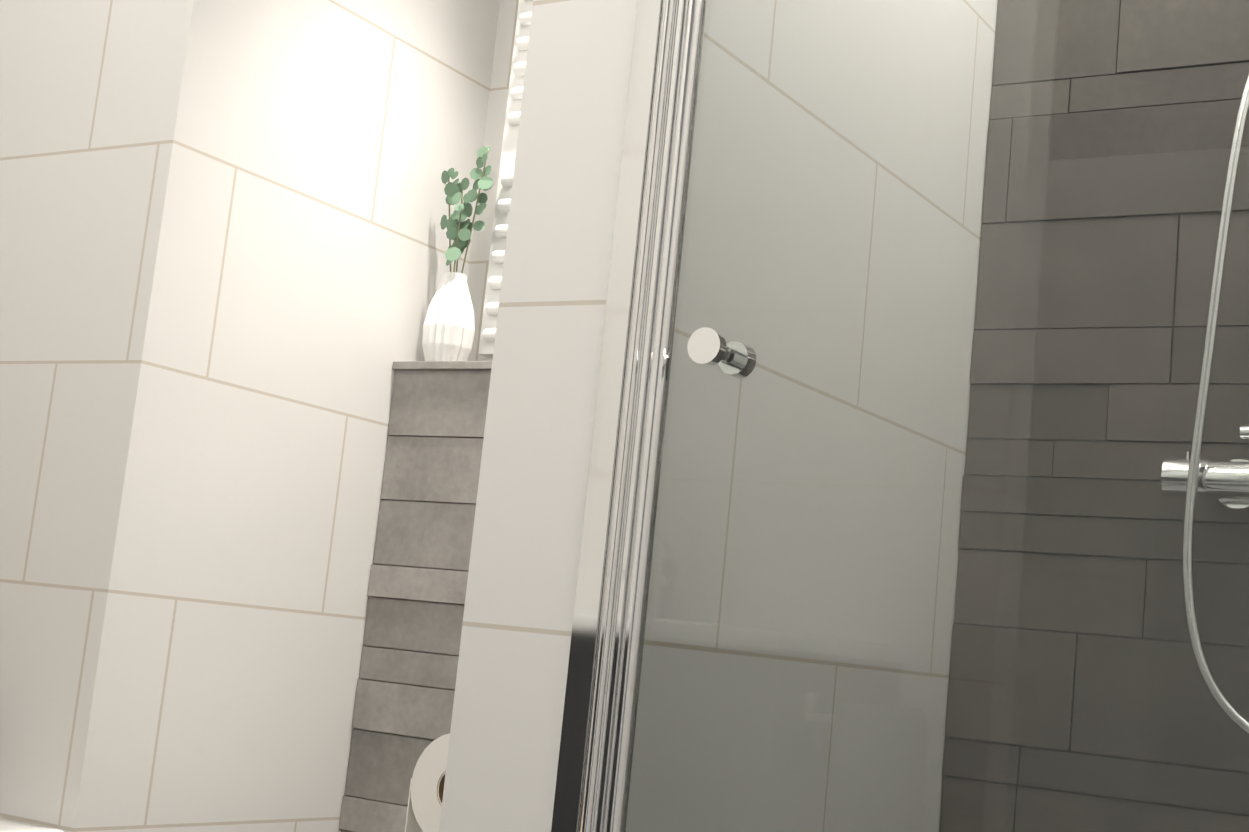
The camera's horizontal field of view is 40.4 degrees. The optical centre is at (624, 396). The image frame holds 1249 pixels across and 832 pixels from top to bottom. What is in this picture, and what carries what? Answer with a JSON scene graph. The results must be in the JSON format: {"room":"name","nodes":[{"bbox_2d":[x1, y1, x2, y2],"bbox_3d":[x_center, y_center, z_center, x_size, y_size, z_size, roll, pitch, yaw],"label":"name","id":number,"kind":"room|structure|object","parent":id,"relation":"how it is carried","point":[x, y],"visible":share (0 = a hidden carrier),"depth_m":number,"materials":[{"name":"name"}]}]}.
{"room":"bathroom","nodes":[
{"label":"bathroom","id":0,"kind":"room"},
{"bbox_2d":[0,0,499,831],"bbox_3d":[-0.786,-0.081,2.797,0.868,2.440,0.784,0,-10,32],"label":"wall","id":1,"kind":"structure","parent":0,"point":[224,242],"depth_m":2.37,"materials":[{"name":"tile"}]},
{"bbox_2d":[467,0,518,360],"bbox_3d":[0.574,-0.013,2.333,1.932,2.440,0.120,0,-10,32],"label":"wall","id":2,"kind":"structure","parent":0,"point":[493,135],"depth_m":2.84,"materials":[{"name":"tile"}]},
{"bbox_2d":[478,0,532,357],"bbox_3d":[0.085,-0.598,2.636,0.580,1.095,0.089,0,-10,32],"label":"radiator","id":3,"kind":"object","parent":2,"relation":"attached to","point":[502,204],"visible":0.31,"depth_m":2.71,"materials":[{"name":"white metal"}]},
{"bbox_2d":[939,0,1248,831],"bbox_3d":[0.867,-0.042,2.078,0.925,2.356,0.010,0,-10,32],"label":"tiled wall","id":4,"kind":"structure","parent":2,"relation":"attached to","point":[1011,406],"depth_m":2.21,"materials":[{"name":"stone"}]},
{"bbox_2d":[1161,72,1248,734],"bbox_3d":[0.755,-0.329,1.858,0.410,1.461,0.577,0,-10,32],"label":"shower","id":5,"kind":"object","parent":4,"relation":"attached to","point":[1244,723],"depth_m":2.06,"materials":[{"name":"silver metal"}]},
{"bbox_2d":[439,0,997,831],"bbox_3d":[0.183,-0.106,1.973,0.124,2.440,0.920,0,-10,32],"label":"wall","id":6,"kind":"structure","parent":0,"point":[515,650],"depth_m":1.78,"materials":[{"name":"tile"}]},
{"bbox_2d":[405,733,449,831],"bbox_3d":[-0.125,0.413,1.721,0.124,0.141,0.160,0,-10,32],"label":"toilet paper roll","id":7,"kind":"object","parent":6,"relation":"attached to","point":[425,798],"visible":0.1,"depth_m":1.69,"materials":[{"name":"white paper"}]},
{"bbox_2d":[624,0,1248,831],"bbox_3d":[0.381,-0.051,1.302,0.824,1.949,0.006,0,-10,32],"label":"shower door","id":8,"kind":"object","parent":6,"relation":"attached to","point":[1016,454],"visible":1,"depth_m":1.36,"materials":[{"name":"clear glass"}]},
{"bbox_3d":[-0.966,0.875,0.695,2.800,0.100,4.140,0,-10,32],"label":"floor","id":9,"kind":"structure","parent":0,"visible":0},
{"bbox_2d":[0,817,63,831],"bbox_3d":[-1.303,0.640,1.861,0.745,0.642,1.054,0,-10,32],"label":"bathtub","id":10,"kind":"object","parent":9,"relation":"on","point":[9,825],"visible":0.95,"depth_m":2.12,"materials":[{"name":"white ceramic"}]},
{"bbox_3d":[0.279,0.969,1.148,0.926,0.098,0.065,0,-10,32],"label":"curb","id":11,"kind":"object","parent":9,"relation":"on","visible":0},
{"bbox_2d":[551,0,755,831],"bbox_3d":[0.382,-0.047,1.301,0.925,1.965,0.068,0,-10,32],"label":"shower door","id":12,"kind":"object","parent":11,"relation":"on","point":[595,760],"visible":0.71,"depth_m":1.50,"materials":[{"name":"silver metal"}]},
{"bbox_3d":[-0.054,0.568,2.439,0.760,1.204,0.148,0,-10,32],"label":"wall","id":13,"kind":"structure","parent":0,"visible":0},
{"bbox_2d":[339,370,490,831],"bbox_3d":[-0.095,0.554,2.373,0.760,1.204,0.010,0,-10,32],"label":"wall tiles","id":14,"kind":"structure","parent":13,"relation":"attached to","point":[404,699],"depth_m":2.56,"materials":[{"name":"stone"},{"name":"dark grout"}]},
{"bbox_2d":[392,361,491,369],"bbox_3d":[0.003,-0.032,2.522,0.760,0.012,0.164,0,-10,32],"label":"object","id":15,"kind":"structure","parent":13,"relation":"on","point":[443,365],"depth_m":2.60,"materials":[{"name":"stone"}]},
{"bbox_2d":[422,146,492,360],"bbox_3d":[-0.258,-0.221,2.682,0.109,0.355,0.080,0,-10,32],"label":"vase","id":16,"kind":"object","parent":15,"relation":"on","point":[449,329],"visible":0.92,"depth_m":2.66,"materials":[{"name":"white ceramic"}]}
]}

